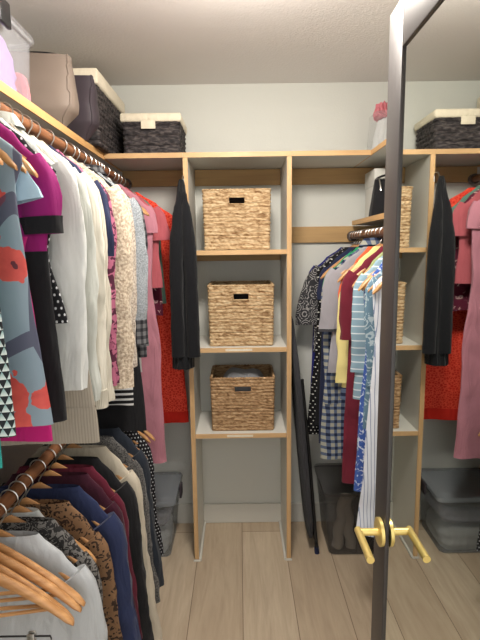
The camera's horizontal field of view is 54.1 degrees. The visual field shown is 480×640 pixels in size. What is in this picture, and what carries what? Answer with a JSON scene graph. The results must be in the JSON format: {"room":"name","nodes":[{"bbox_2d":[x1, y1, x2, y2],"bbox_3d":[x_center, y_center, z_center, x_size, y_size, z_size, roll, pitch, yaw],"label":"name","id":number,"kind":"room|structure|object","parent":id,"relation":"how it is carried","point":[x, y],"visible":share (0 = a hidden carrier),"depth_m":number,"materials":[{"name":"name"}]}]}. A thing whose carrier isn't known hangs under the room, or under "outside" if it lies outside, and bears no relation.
{"room":"walk-in closet","nodes":[
{"label":"walk-in closet","id":0,"kind":"room"},
{"bbox_2d":[0,444,43,485],"bbox_3d":[-1.008,0.181,1.405,0.100,2.440,2.430,-1,8,0],"label":"wall","id":1,"kind":"structure","parent":0,"point":[14,457],"depth_m":1.98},
{"bbox_2d":[0,444,65,517],"bbox_3d":[-0.580,0.394,1.529,0.053,0.053,2.210,-1,8,0],"label":"closet rod","id":2,"kind":"object","parent":1,"relation":"attached to","point":[8,498],"visible":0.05,"depth_m":1.26,"materials":[{"name":"brown wood"}]},
{"bbox_2d":[0,503,69,579],"bbox_3d":[-0.577,0.547,1.127,0.390,0.230,0.023,-1,8,0],"label":"wooden hanger","id":3,"kind":"object","parent":2,"relation":"hanging from","point":[3,533],"visible":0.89,"depth_m":1.12,"materials":[{"name":"wood"}]},
{"bbox_2d":[0,531,107,639],"bbox_3d":[-0.571,0.871,1.181,0.520,0.725,0.079,0,9,4],"label":"shirt","id":4,"kind":"object","parent":3,"relation":"hanging from","point":[90,624],"visible":0.7,"depth_m":1.14,"materials":[{"name":"fabric"}]},
{"bbox_2d":[0,564,73,618],"bbox_3d":[-0.589,0.566,1.038,0.425,0.243,0.025,-1,9,-2],"label":"wooden hanger","id":5,"kind":"object","parent":2,"relation":"hanging from","point":[3,569],"visible":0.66,"depth_m":1.05,"materials":[{"name":"wood"}]},
{"bbox_2d":[0,572,74,625],"bbox_3d":[-0.579,0.564,1.012,0.425,0.230,0.026,0,8,-5],"label":"wooden hanger","id":6,"kind":"object","parent":2,"relation":"hanging from","point":[6,582],"visible":1,"depth_m":1.03,"materials":[{"name":"wood"}]},
{"bbox_2d":[0,489,76,562],"bbox_3d":[-0.578,0.538,1.186,0.390,0.230,0.023,-1,8,0],"label":"wooden hanger","id":7,"kind":"object","parent":2,"relation":"hanging from","point":[11,518],"visible":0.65,"depth_m":1.18,"materials":[{"name":"wood"}]},
{"bbox_2d":[0,517,107,639],"bbox_3d":[-0.572,0.831,1.238,0.489,0.661,0.056,-1,8,0],"label":"blouse","id":8,"kind":"object","parent":7,"relation":"hanging from","point":[48,528],"visible":0.27,"depth_m":1.19,"materials":[{"name":"fabric"}]},
{"bbox_2d":[0,552,81,612],"bbox_3d":[-0.577,0.556,1.062,0.425,0.230,0.025,-1,8,0],"label":"wooden hanger","id":9,"kind":"object","parent":2,"relation":"hanging from","point":[17,567],"visible":0.97,"depth_m":1.06,"materials":[{"name":"wood"}]},
{"bbox_2d":[0,543,85,606],"bbox_3d":[-0.575,0.552,1.087,0.425,0.230,0.026,-2,8,4],"label":"wooden hanger","id":10,"kind":"object","parent":2,"relation":"hanging from","point":[4,549],"visible":0.83,"depth_m":1.08,"materials":[{"name":"wood"}]},
{"bbox_2d":[13,473,88,542],"bbox_3d":[-0.578,0.525,1.270,0.390,0.230,0.023,-1,8,0],"label":"wooden hanger","id":11,"kind":"object","parent":2,"relation":"hanging from","point":[26,500],"visible":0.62,"depth_m":1.27,"materials":[{"name":"wood"}]},
{"bbox_2d":[10,499,122,639],"bbox_3d":[-0.574,0.829,1.323,0.515,0.682,0.056,-1,8,0],"label":"cardigan","id":12,"kind":"object","parent":11,"relation":"hanging from","point":[63,512],"visible":0.3,"depth_m":1.28,"materials":[{"name":"fabric"}]},
{"bbox_2d":[46,444,66,467],"bbox_3d":[-0.578,0.494,1.478,0.390,0.230,0.023,-1,8,0],"label":"wooden hanger","id":13,"kind":"object","parent":2,"relation":"hanging from","point":[54,465],"visible":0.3,"depth_m":1.47,"materials":[{"name":"wood"}]},
{"bbox_2d":[15,464,142,637],"bbox_3d":[-0.574,0.768,1.525,0.489,0.623,0.051,-1,8,0],"label":"shirt","id":14,"kind":"object","parent":13,"relation":"hanging from","point":[89,469],"visible":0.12,"depth_m":1.49,"materials":[{"name":"fabric"}]},
{"bbox_2d":[27,459,98,525],"bbox_3d":[-0.578,0.513,1.354,0.390,0.230,0.023,-1,8,0],"label":"wooden hanger","id":15,"kind":"object","parent":2,"relation":"hanging from","point":[38,484],"visible":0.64,"depth_m":1.35,"materials":[{"name":"wood"}]},
{"bbox_2d":[0,484,140,639],"bbox_3d":[-0.574,0.836,1.409,0.550,0.723,0.074,-1,8,0],"label":"cardigan","id":16,"kind":"object","parent":15,"relation":"hanging from","point":[110,526],"visible":0.34,"depth_m":1.36,"materials":[{"name":"fabric"}]},
{"bbox_2d":[39,448,105,509],"bbox_3d":[-0.578,0.501,1.429,0.390,0.230,0.023,-1,8,0],"label":"wooden hanger","id":17,"kind":"object","parent":2,"relation":"hanging from","point":[49,472],"visible":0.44,"depth_m":1.42,"materials":[{"name":"wood"}]},
{"bbox_2d":[3,472,141,639],"bbox_3d":[-0.572,0.805,1.483,0.507,0.683,0.062,-1,8,0],"label":"sweater","id":18,"kind":"object","parent":17,"relation":"hanging from","point":[82,479],"visible":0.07,"depth_m":1.43,"materials":[{"name":"fabric"}]},
{"bbox_2d":[53,444,114,491],"bbox_3d":[-0.578,0.485,1.537,0.390,0.230,0.023,-1,8,0],"label":"wooden hanger","id":19,"kind":"object","parent":2,"relation":"hanging from","point":[61,457],"visible":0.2,"depth_m":1.53,"materials":[{"name":"wood"}]},
{"bbox_2d":[1,456,153,639],"bbox_3d":[-0.578,0.821,1.597,0.549,0.747,0.079,-1,8,0],"label":"jacket","id":20,"kind":"object","parent":19,"relation":"hanging from","point":[124,490],"visible":0.16,"depth_m":1.55,"materials":[{"name":"fabric"}]},
{"bbox_2d":[64,444,121,479],"bbox_3d":[-0.579,0.472,1.626,0.390,0.230,0.023,-1,8,0],"label":"wooden hanger","id":21,"kind":"object","parent":2,"relation":"hanging from","point":[69,445],"visible":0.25,"depth_m":1.62,"materials":[{"name":"wood"}]},
{"bbox_2d":[31,445,162,639],"bbox_3d":[-0.572,0.862,1.691,0.574,0.857,0.070,-1,9,-1],"label":"cardigan","id":22,"kind":"object","parent":21,"relation":"hanging from","point":[102,452],"visible":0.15,"depth_m":1.64,"materials":[{"name":"fabric"}]},
{"bbox_2d":[0,80,121,171],"bbox_3d":[-0.793,-0.623,1.345,0.349,0.027,2.309,-1,8,0],"label":"shelf","id":23,"kind":"object","parent":1,"relation":"attached to","point":[9,95],"visible":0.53,"depth_m":1.54,"materials":[{"name":"beige wood"}]},
{"bbox_2d":[0,0,11,29],"bbox_3d":[-0.785,-0.736,1.253,0.334,0.220,0.468,-1,8,0],"label":"storage bin","id":24,"kind":"object","parent":23,"relation":"on","point":[5,18],"visible":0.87,"depth_m":1.24,"materials":[{"name":"grey plastic"}]},
{"bbox_2d":[0,35,16,90],"bbox_3d":[-0.779,-0.725,1.249,0.252,0.188,0.387,-1,8,0],"label":"folded clothes","id":25,"kind":"object","parent":24,"relation":"in","point":[7,73],"visible":0.8,"depth_m":1.33,"materials":[{"name":"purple fabric"}]},
{"bbox_2d":[9,51,78,126],"bbox_3d":[-0.737,-0.831,1.696,0.291,0.282,0.150,-1,9,-4],"label":"handbag","id":26,"kind":"object","parent":23,"relation":"on","point":[50,77],"visible":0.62,"depth_m":1.65,"materials":[{"name":"beige leather"}]},
{"bbox_2d":[67,75,99,140],"bbox_3d":[-0.687,-0.843,1.880,0.245,0.250,0.115,0,9,6],"label":"handbag","id":27,"kind":"object","parent":23,"relation":"on","point":[87,122],"visible":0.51,"depth_m":1.84,"materials":[{"name":"leather"}]},
{"bbox_2d":[73,68,124,153],"bbox_3d":[-0.763,-0.918,2.187,0.355,0.305,0.480,-1,8,0],"label":"woven box","id":28,"kind":"object","parent":23,"relation":"on","point":[108,138],"visible":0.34,"depth_m":2.09,"materials":[{"name":"black wicker"}]},
{"bbox_2d":[16,163,42,204],"bbox_3d":[-0.586,-0.245,0.880,0.436,0.343,0.046,-1,8,0],"label":"blouse","id":29,"kind":"object","parent":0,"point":[27,190],"visible":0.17,"depth_m":0.87,"materials":[{"name":"fabric"}]},
{"bbox_2d":[144,430,154,440],"bbox_3d":[-0.580,0.408,2.051,0.425,0.230,0.026,0,9,8],"label":"wooden hanger","id":30,"kind":"object","parent":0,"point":[146,432],"visible":0.11,"depth_m":2.03,"materials":[{"name":"wood"}]},
{"bbox_2d":[154,472,182,506],"bbox_3d":[-0.590,1.063,2.579,0.554,0.335,0.338,-1,8,0],"label":"storage bin","id":31,"kind":"object","parent":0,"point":[168,485],"visible":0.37,"depth_m":2.53,"materials":[{"name":"grey plastic"}]},
{"bbox_2d":[0,0,399,85],"bbox_3d":[-0.015,-1.071,1.271,2.120,0.050,2.530,-1,8,0],"label":"ceiling","id":32,"kind":"structure","parent":0,"point":[129,42],"depth_m":1.90,"materials":[{"name":"paint"}]},
{"bbox_2d":[106,82,387,503],"bbox_3d":[0.000,-0.020,2.656,2.120,2.440,0.100,-1,8,0],"label":"wall","id":33,"kind":"structure","parent":0,"point":[339,115],"depth_m":2.52,"materials":[{"name":"paint"}]},
{"bbox_2d":[104,153,182,170],"bbox_3d":[-0.442,-0.776,2.315,0.356,0.022,0.347,-1,8,0],"label":"shelf","id":34,"kind":"object","parent":33,"relation":"attached to","point":[123,161],"visible":0.89,"depth_m":2.22,"materials":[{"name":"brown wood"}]},
{"bbox_2d":[120,113,186,152],"bbox_3d":[-0.412,-0.880,2.301,0.282,0.185,0.276,-1,8,0],"label":"woven box","id":35,"kind":"object","parent":34,"relation":"on","point":[142,132],"visible":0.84,"depth_m":2.18,"materials":[{"name":"black wicker"}]},
{"bbox_2d":[122,170,182,186],"bbox_3d":[-0.442,-0.747,2.486,0.355,0.081,0.018,-1,8,0],"label":"cleat","id":36,"kind":"object","parent":33,"relation":"attached to","point":[163,178],"visible":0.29,"depth_m":2.48,"materials":[{"name":"brown wood"}]},
{"bbox_2d":[0,102,131,188],"bbox_3d":[-0.593,-0.553,1.387,0.053,0.053,2.210,-1,8,0],"label":"closet rod","id":37,"kind":"object","parent":36,"relation":"attached to","point":[45,136],"visible":0.68,"depth_m":1.50,"materials":[{"name":"brown wood"}]},
{"bbox_2d":[0,148,17,170],"bbox_3d":[-0.590,-0.375,0.815,0.390,0.230,0.023,-1,8,0],"label":"wooden hanger","id":38,"kind":"object","parent":37,"relation":"hanging from","point":[4,156],"visible":0.98,"depth_m":0.82,"materials":[{"name":"wood"}]},
{"bbox_2d":[0,137,52,427],"bbox_3d":[-0.585,-0.101,0.867,0.444,0.625,0.064,-1,8,0],"label":"sundress","id":39,"kind":"object","parent":38,"relation":"hanging from","point":[31,403],"visible":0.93,"depth_m":0.86,"materials":[{"name":"fabric"}]},
{"bbox_2d":[23,114,32,134],"bbox_3d":[-0.591,-0.447,1.297,0.390,0.230,0.023,-1,9,-3],"label":"wooden hanger","id":40,"kind":"object","parent":37,"relation":"hanging from","point":[23,114],"visible":0.18,"depth_m":1.29,"materials":[{"name":"metal"}]},
{"bbox_2d":[48,145,113,255],"bbox_3d":[-0.586,-0.257,1.333,0.454,0.454,0.049,-1,9,-3],"label":"t-shirt","id":41,"kind":"object","parent":40,"relation":"hanging from","point":[110,237],"visible":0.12,"depth_m":1.33,"materials":[{"name":"blue fabric"}]},
{"bbox_2d":[22,157,37,177],"bbox_3d":[-0.591,-0.388,0.898,0.390,0.230,0.023,-1,8,0],"label":"wooden hanger","id":42,"kind":"object","parent":37,"relation":"hanging from","point":[30,169],"visible":0.35,"depth_m":0.91,"materials":[{"name":"wood"}]},
{"bbox_2d":[0,237,52,441],"bbox_3d":[-0.591,-0.079,0.951,0.372,0.687,0.040,-1,8,0],"label":"dress","id":43,"kind":"object","parent":42,"relation":"hanging from","point":[34,433],"visible":0.16,"depth_m":0.99,"materials":[{"name":"fabric"}]},
{"bbox_2d":[32,120,40,137],"bbox_3d":[-0.591,-0.456,1.351,0.390,0.230,0.023,-1,8,0],"label":"wooden hanger","id":44,"kind":"object","parent":37,"relation":"hanging from","point":[32,120],"visible":0.15,"depth_m":1.34,"materials":[{"name":"metal"}]},
{"bbox_2d":[56,149,119,385],"bbox_3d":[-0.588,-0.142,1.407,0.446,0.702,0.057,-1,8,0],"label":"tunic","id":45,"kind":"object","parent":44,"relation":"hanging from","point":[111,259],"visible":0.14,"depth_m":1.41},
{"bbox_2d":[195,169,279,185],"bbox_3d":[-0.013,-0.753,2.486,0.451,0.081,0.018,-1,8,0],"label":"cleat","id":46,"kind":"object","parent":33,"relation":"attached to","point":[235,177],"visible":1,"depth_m":2.48,"materials":[{"name":"brown wood"}]},
{"bbox_2d":[172,502,353,522],"bbox_3d":[0.016,1.137,2.772,1.920,0.118,0.014,-1,8,0],"label":"baseboard","id":47,"kind":"structure","parent":33,"relation":"attached to","point":[325,511],"depth_m":2.76,"materials":[{"name":"paint"}]},
{"bbox_2d":[292,150,370,168],"bbox_3d":[0.417,-0.788,2.315,0.361,0.022,0.347,-1,8,0],"label":"shelf","id":48,"kind":"object","parent":33,"relation":"attached to","point":[327,158],"visible":0.89,"depth_m":2.22,"materials":[{"name":"beige wood"}]},
{"bbox_2d":[292,226,383,242],"bbox_3d":[0.588,-0.462,2.531,0.692,0.085,0.018,-1,8,0],"label":"cleat","id":49,"kind":"object","parent":33,"relation":"attached to","point":[325,234],"visible":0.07,"depth_m":2.52,"materials":[{"name":"brown wood"}]},
{"bbox_2d":[347,228,383,240],"bbox_3d":[0.600,-0.349,1.849,0.053,0.053,1.359,-1,8,0],"label":"closet rod","id":50,"kind":"object","parent":49,"relation":"attached to","point":[362,234],"visible":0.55,"depth_m":2.21,"materials":[{"name":"brown wood"}]},
{"bbox_2d":[340,227,382,273],"bbox_3d":[0.601,-0.282,2.017,0.390,0.230,0.023,-1,8,0],"label":"wooden hanger","id":51,"kind":"object","parent":50,"relation":"hanging from","point":[379,244],"visible":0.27,"depth_m":2.01,"materials":[{"name":"wood"}]},
{"bbox_2d":[318,247,366,372],"bbox_3d":[0.600,-0.043,2.061,0.516,0.552,0.060,-1,9,-1],"label":"t-shirt","id":52,"kind":"object","parent":51,"relation":"hanging from","point":[329,304],"visible":0.16,"depth_m":2.04,"materials":[{"name":"fabric"}]},
{"bbox_2d":[372,282,381,293],"bbox_3d":[0.602,-0.195,1.433,0.390,0.230,0.023,-1,8,0],"label":"wooden hanger","id":53,"kind":"object","parent":50,"relation":"hanging from","point":[379,286],"visible":0.06,"depth_m":1.44,"materials":[{"name":"wood"}]},
{"bbox_2d":[356,277,381,536],"bbox_3d":[0.603,0.247,1.506,0.442,0.962,0.069,-1,8,0],"label":"dress","id":54,"kind":"object","parent":53,"relation":"hanging from","point":[366,510],"visible":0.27,"depth_m":1.52,"materials":[{"name":"fabric"}]},
{"bbox_3d":[0.602,-0.214,1.557,0.390,0.230,0.023,-1,8,0],"label":"wooden hanger","id":55,"kind":"object","parent":50,"relation":"hanging from","visible":0},
{"bbox_2d":[354,262,382,491],"bbox_3d":[0.610,0.180,1.623,0.419,0.864,0.059,-1,8,0],"label":"dress","id":56,"kind":"object","parent":55,"relation":"hanging from","point":[358,478],"visible":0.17,"depth_m":1.65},
{"bbox_2d":[292,167,384,184],"bbox_3d":[0.583,-0.761,2.486,0.692,0.081,0.018,-1,8,0],"label":"cleat","id":57,"kind":"object","parent":33,"relation":"attached to","point":[307,176],"visible":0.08,"depth_m":2.48,"materials":[{"name":"brown wood"}]},
{"bbox_2d":[156,521,373,639],"bbox_3d":[0.021,1.513,0.823,2.120,0.050,4.180,-1,8,0],"label":"floor","id":58,"kind":"structure","parent":0,"point":[242,587],"depth_m":2.24,"materials":[{"name":"brown wood"}]},
{"bbox_2d":[183,158,203,558],"bbox_3d":[-0.238,0.228,2.466,0.022,2.012,0.347,-1,8,0],"label":"panel","id":59,"kind":"object","parent":58,"relation":"on","point":[188,171],"visible":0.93,"depth_m":2.40,"materials":[{"name":"beige wood"}]},
{"bbox_2d":[169,175,200,369],"bbox_3d":[-0.268,-0.212,2.133,0.120,0.883,0.147,-6,10,-29],"label":"coat","id":60,"kind":"object","parent":59,"relation":"hanging from","point":[183,274],"visible":1,"depth_m":2.10,"materials":[{"name":"fabric"}]},
{"bbox_2d":[182,151,291,169],"bbox_3d":[-0.013,-0.782,2.315,0.499,0.022,0.347,-1,8,0],"label":"shelf","id":61,"kind":"object","parent":59,"relation":"on","point":[255,159],"visible":0.79,"depth_m":2.22,"materials":[{"name":"beige wood"}]},
{"bbox_2d":[196,410,285,438],"bbox_3d":[0.005,0.554,2.516,0.453,0.022,0.343,-1,8,0],"label":"shelf","id":62,"kind":"object","parent":59,"relation":"attached to","point":[204,429],"visible":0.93,"depth_m":2.37,"materials":[{"name":"white wood"}]},
{"bbox_2d":[210,364,274,430],"bbox_3d":[0.014,0.404,2.492,0.332,0.281,0.280,-1,8,0],"label":"woven basket","id":63,"kind":"object","parent":62,"relation":"on","point":[231,410],"visible":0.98,"depth_m":2.36,"materials":[{"name":"brown wicker"}]},
{"bbox_2d":[196,249,286,254],"bbox_3d":[-0.007,-0.344,2.382,0.453,0.022,0.342,-1,8,0],"label":"shelf","id":64,"kind":"object","parent":59,"relation":"attached to","point":[272,251],"visible":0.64,"depth_m":2.21,"materials":[{"name":"beige wood"}]},
{"bbox_2d":[202,188,270,249],"bbox_3d":[-0.015,-0.498,2.367,0.332,0.286,0.300,-1,8,0],"label":"woven basket","id":65,"kind":"object","parent":64,"relation":"on","point":[246,225],"visible":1,"depth_m":2.23,"materials":[{"name":"wicker"}]},
{"bbox_2d":[200,335,286,352],"bbox_3d":[-0.001,0.121,2.451,0.453,0.022,0.343,-1,8,0],"label":"shelf","id":66,"kind":"object","parent":59,"relation":"attached to","point":[278,345],"visible":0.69,"depth_m":2.28,"materials":[{"name":"white wood"}]},
{"bbox_2d":[207,280,273,345],"bbox_3d":[0.005,-0.043,2.435,0.332,0.305,0.300,-1,8,0],"label":"woven basket","id":67,"kind":"object","parent":66,"relation":"on","point":[250,321],"visible":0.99,"depth_m":2.29,"materials":[{"name":"wicker"}]},
{"bbox_2d":[280,156,291,557],"bbox_3d":[0.239,0.222,2.466,0.022,2.012,0.347,-1,8,0],"label":"panel","id":68,"kind":"object","parent":58,"relation":"on","point":[286,169],"visible":1,"depth_m":2.36,"materials":[{"name":"beige wood"}]},
{"bbox_2d":[291,316,318,553],"bbox_3d":[0.332,0.598,2.491,0.157,1.255,0.300,-1,8,0],"label":"ironing board","id":69,"kind":"object","parent":58,"relation":"on","point":[297,384],"visible":0.91,"depth_m":2.40,"materials":[{"name":"grey fabric"}]},
{"bbox_3d":[0.005,0.339,0.253,1.920,2.440,0.100,-1,8,0],"label":"wall","id":70,"kind":"structure","parent":0,"visible":0},
{"bbox_2d":[354,0,479,639],"bbox_3d":[0.351,0.442,0.735,0.173,2.060,0.802,-1,8,0],"label":"door","id":71,"kind":"structure","parent":70,"relation":"in","point":[425,560],"depth_m":0.80,"materials":[{"name":"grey metal"}]},
{"bbox_3d":[0.601,-0.260,1.868,0.390,0.230,0.023,-1,8,0],"label":"wooden hanger","id":72,"kind":"object","parent":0,"visible":0},
{"bbox_2d":[335,246,380,399],"bbox_3d":[0.606,0.017,1.918,0.430,0.629,0.061,-1,8,0],"label":"shirt","id":73,"kind":"object","parent":72,"relation":"hanging from","point":[342,345],"visible":0.13,"depth_m":1.92,"materials":[{"name":"fabric"}]},
{"bbox_3d":[-0.579,0.446,1.799,0.390,0.230,0.023,-1,8,0],"label":"wooden hanger","id":74,"kind":"object","parent":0,"visible":0},
{"bbox_2d":[99,427,163,586],"bbox_3d":[-0.575,0.760,1.854,0.527,0.704,0.072,-1,8,0],"label":"denim jacket","id":75,"kind":"object","parent":74,"relation":"hanging from","point":[118,435],"visible":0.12,"depth_m":1.81,"materials":[{"name":"fabric"}]},
{"bbox_3d":[-0.579,0.430,1.908,0.390,0.230,0.023,-1,8,0],"label":"wooden hanger","id":76,"kind":"object","parent":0,"visible":0},
{"bbox_2d":[122,431,163,554],"bbox_3d":[-0.576,0.725,1.958,0.495,0.664,0.057,-1,8,0],"label":"blouse","id":77,"kind":"object","parent":76,"relation":"hanging from","point":[142,444],"visible":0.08,"depth_m":1.93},
{"bbox_3d":[-0.591,-0.400,0.982,0.390,0.230,0.023,-1,8,0],"label":"wooden hanger","id":78,"kind":"object","parent":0,"visible":0},
{"bbox_2d":[0,121,67,323],"bbox_3d":[-0.588,-0.211,1.017,0.400,0.450,0.038,-1,8,0],"label":"shirt","id":79,"kind":"object","parent":78,"relation":"hanging from","point":[60,314],"visible":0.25,"depth_m":1.03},
{"bbox_3d":[0.602,-0.204,1.492,0.390,0.230,0.023,-1,8,0],"label":"wooden hanger","id":80,"kind":"object","parent":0,"visible":0},
{"bbox_2d":[363,270,381,428],"bbox_3d":[0.605,0.061,1.539,0.406,0.605,0.054,-1,8,0],"label":"denim shirt","id":81,"kind":"object","parent":80,"relation":"hanging from","point":[369,326],"visible":0.11,"depth_m":1.52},
{"bbox_3d":[-0.592,-0.516,1.757,0.390,0.230,0.023,-1,8,0],"label":"wooden hanger","id":82,"kind":"object","parent":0,"visible":0},
{"bbox_2d":[97,172,148,344],"bbox_3d":[-0.588,-0.226,1.808,0.471,0.654,0.070,-1,8,0],"label":"hoodie","id":83,"kind":"object","parent":82,"relation":"hanging from","point":[141,251],"visible":0.14,"depth_m":1.80,"materials":[{"name":"fabric"}]},
{"bbox_3d":[-0.591,-0.431,1.188,0.390,0.230,0.023,-1,8,0],"label":"wooden hanger","id":84,"kind":"object","parent":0,"visible":0},
{"bbox_2d":[28,135,107,408],"bbox_3d":[-0.585,-0.112,1.244,0.462,0.714,0.061,-1,8,0],"label":"cardigan","id":85,"kind":"object","parent":84,"relation":"hanging from","point":[101,350],"visible":0.19,"depth_m":1.24,"materials":[{"name":"beige fabric"}]},
{"bbox_3d":[-0.591,-0.439,1.242,0.390,0.230,0.023,-1,8,0],"label":"wooden hanger","id":86,"kind":"object","parent":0,"visible":0},
{"bbox_2d":[39,140,114,401],"bbox_3d":[-0.587,-0.120,1.299,0.455,0.714,0.057,-1,8,0],"label":"knit sweater","id":87,"kind":"object","parent":86,"relation":"hanging from","point":[111,394],"visible":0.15,"depth_m":1.30,"materials":[{"name":"beige fabric"}]},
{"bbox_3d":[-0.594,-0.606,2.360,0.390,0.230,0.023,-1,8,0],"label":"wooden hanger","id":88,"kind":"object","parent":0,"visible":0},
{"bbox_2d":[135,192,188,423],"bbox_3d":[-0.581,-0.044,2.454,0.596,1.207,0.089,-1,8,0],"label":"dress","id":89,"kind":"object","parent":88,"relation":"hanging from","point":[174,397],"visible":0.19,"depth_m":2.47,"materials":[{"name":"fabric"}]},
{"bbox_3d":[-0.591,-0.422,1.124,0.390,0.230,0.023,-1,8,0],"label":"wooden hanger","id":90,"kind":"object","parent":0,"visible":0},
{"bbox_2d":[0,111,101,400],"bbox_3d":[-0.586,-0.141,1.175,0.460,0.714,0.066,0,9,3],"label":"shirt","id":91,"kind":"object","parent":90,"relation":"hanging from","point":[92,281],"visible":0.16,"depth_m":1.17,"materials":[{"name":"white fabric"}]},
{"bbox_3d":[-0.591,-0.407,1.025,0.390,0.230,0.023,-1,9,-2],"label":"wooden hanger","id":92,"kind":"object","parent":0,"visible":0},
{"bbox_2d":[0,118,87,390],"bbox_3d":[-0.590,-0.137,1.075,0.477,0.614,0.054,-1,9,-1],"label":"shirt","id":93,"kind":"object","parent":92,"relation":"hanging from","point":[67,251],"visible":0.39,"depth_m":1.07,"materials":[{"name":"white fabric"}]},
{"bbox_3d":[-0.592,-0.487,1.559,0.390,0.230,0.023,-1,8,0],"label":"wooden hanger","id":94,"kind":"object","parent":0,"visible":0},
{"bbox_2d":[79,163,136,370],"bbox_3d":[-0.586,-0.163,1.616,0.468,0.723,0.074,-1,8,0],"label":"sweater","id":95,"kind":"object","parent":94,"relation":"hanging from","point":[134,295],"visible":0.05,"depth_m":1.62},
{"bbox_3d":[0.602,-0.245,1.769,0.390,0.230,0.023,-1,8,0],"label":"wooden hanger","id":96,"kind":"object","parent":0,"visible":0},
{"bbox_2d":[339,246,382,483],"bbox_3d":[0.605,0.187,1.843,0.443,0.944,0.065,-1,8,0],"label":"dress","id":97,"kind":"object","parent":96,"relation":"hanging from","point":[351,415],"visible":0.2,"depth_m":1.84,"materials":[{"name":"fabric"}]},
{"bbox_3d":[-0.593,-0.563,2.073,0.390,0.230,0.023,0,9,5],"label":"wooden hanger","id":98,"kind":"object","parent":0,"visible":0},
{"bbox_2d":[118,184,166,463],"bbox_3d":[-0.590,0.038,2.177,0.472,1.288,0.087,0,9,5],"label":"dress","id":99,"kind":"object","parent":98,"relation":"hanging from","point":[151,364],"visible":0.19,"depth_m":2.16,"materials":[{"name":"fabric"}]},
{"bbox_3d":[-0.592,-0.505,1.683,0.390,0.230,0.023,-1,8,0],"label":"wooden hanger","id":100,"kind":"object","parent":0,"visible":0},
{"bbox_2d":[92,169,146,430],"bbox_3d":[-0.588,-0.053,1.761,0.437,0.984,0.058,-1,8,0],"label":"dress","id":101,"kind":"object","parent":100,"relation":"hanging from","point":[125,417],"visible":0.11,"depth_m":1.80,"materials":[{"name":"fabric"}]},
{"bbox_3d":[0.600,-0.343,2.422,0.390,0.230,0.023,-1,8,0],"label":"wooden hanger","id":102,"kind":"object","parent":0,"visible":0},
{"bbox_2d":[295,247,343,351],"bbox_3d":[0.604,-0.103,2.465,0.626,0.553,0.065,-1,8,0],"label":"shirt","id":103,"kind":"object","parent":102,"relation":"hanging from","point":[307,306],"visible":0.17,"depth_m":2.44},
{"bbox_3d":[0.601,-0.291,2.076,0.390,0.230,0.023,-1,8,0],"label":"wooden hanger","id":104,"kind":"object","parent":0,"visible":0},
{"bbox_2d":[320,237,382,459],"bbox_3d":[0.607,0.142,2.155,0.480,1.024,0.080,-1,8,0],"label":"dress","id":105,"kind":"object","parent":104,"relation":"hanging from","point":[333,409],"visible":0.15,"depth_m":2.17,"materials":[{"name":"fabric"}]},
{"bbox_3d":[-0.591,-0.414,1.074,0.390,0.230,0.023,-1,8,0],"label":"wooden hanger","id":106,"kind":"object","parent":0,"visible":0},
{"bbox_2d":[0,123,99,445],"bbox_3d":[-0.584,-0.069,1.131,0.450,0.766,0.057,-1,9,1],"label":"sweater","id":107,"kind":"object","parent":106,"relation":"hanging from","point":[81,424],"visible":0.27,"depth_m":1.16,"materials":[{"name":"fabric"}]},
{"bbox_3d":[-0.594,-0.578,2.172,0.390,0.230,0.023,0,9,6],"label":"wooden hanger","id":108,"kind":"object","parent":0,"visible":0},
{"bbox_2d":[125,187,170,287],"bbox_3d":[-0.588,-0.382,2.206,0.558,0.464,0.064,0,9,6],"label":"blouse","id":109,"kind":"object","parent":108,"relation":"hanging from","point":[164,232],"visible":0.23,"depth_m":2.17,"materials":[{"name":"fabric"}]},
{"bbox_3d":[-0.592,-0.470,1.450,0.390,0.230,0.023,-1,8,0],"label":"wooden hanger","id":110,"kind":"object","parent":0,"visible":0},
{"bbox_2d":[66,156,134,388],"bbox_3d":[-0.588,-0.138,1.506,0.497,0.740,0.090,-1,8,0],"label":"cardigan","id":111,"kind":"object","parent":110,"relation":"hanging from","point":[124,283],"visible":0.26,"depth_m":1.48,"materials":[{"name":"fabric"}]},
{"bbox_3d":[-0.590,-0.362,0.723,0.390,0.230,0.023,-1,8,0],"label":"wooden hanger","id":112,"kind":"object","parent":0,"visible":0},
{"bbox_2d":[0,310,15,437],"bbox_3d":[-0.587,-0.097,0.771,0.405,0.605,0.056,-1,8,0],"label":"dress","id":113,"kind":"object","parent":112,"relation":"hanging from","point":[7,419],"visible":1,"depth_m":0.79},
{"bbox_3d":[0.602,-0.224,1.626,0.390,0.230,0.023,-1,8,0],"label":"wooden hanger","id":114,"kind":"object","parent":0,"visible":0},
{"bbox_2d":[350,256,382,399],"bbox_3d":[0.603,0.017,1.668,0.423,0.555,0.060,-1,9,-1],"label":"t-shirt","id":115,"kind":"object","parent":114,"relation":"hanging from","point":[358,339],"visible":0.14,"depth_m":1.66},
{"bbox_3d":[0.600,-0.336,2.373,0.390,0.230,0.023,-1,8,0],"label":"wooden hanger","id":116,"kind":"object","parent":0,"visible":0},
{"bbox_2d":[308,247,346,434],"bbox_3d":[0.612,0.117,2.450,0.524,0.984,0.063,-1,8,0],"label":"dress","id":117,"kind":"object","parent":116,"relation":"hanging from","point":[312,428],"visible":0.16,"depth_m":2.46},
{"bbox_3d":[-0.579,0.459,1.710,0.390,0.230,0.023,-1,8,0],"label":"wooden hanger","id":118,"kind":"object","parent":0,"visible":0},
{"bbox_2d":[43,436,159,603],"bbox_3d":[-0.576,0.784,1.768,0.528,0.726,0.064,-1,8,0],"label":"jacket","id":119,"kind":"object","parent":118,"relation":"hanging from","point":[109,442],"visible":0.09,"depth_m":1.72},
{"bbox_3d":[-0.591,-0.395,0.946,0.390,0.230,0.023,0,9,3],"label":"wooden hanger","id":120,"kind":"object","parent":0,"visible":0},
{"bbox_2d":[0,123,66,422],"bbox_3d":[-0.586,-0.100,0.997,0.445,0.665,0.060,0,9,3],"label":"dress","id":121,"kind":"object","parent":120,"relation":"hanging from","point":[39,218],"visible":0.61,"depth_m":0.97,"materials":[{"name":"fabric"}]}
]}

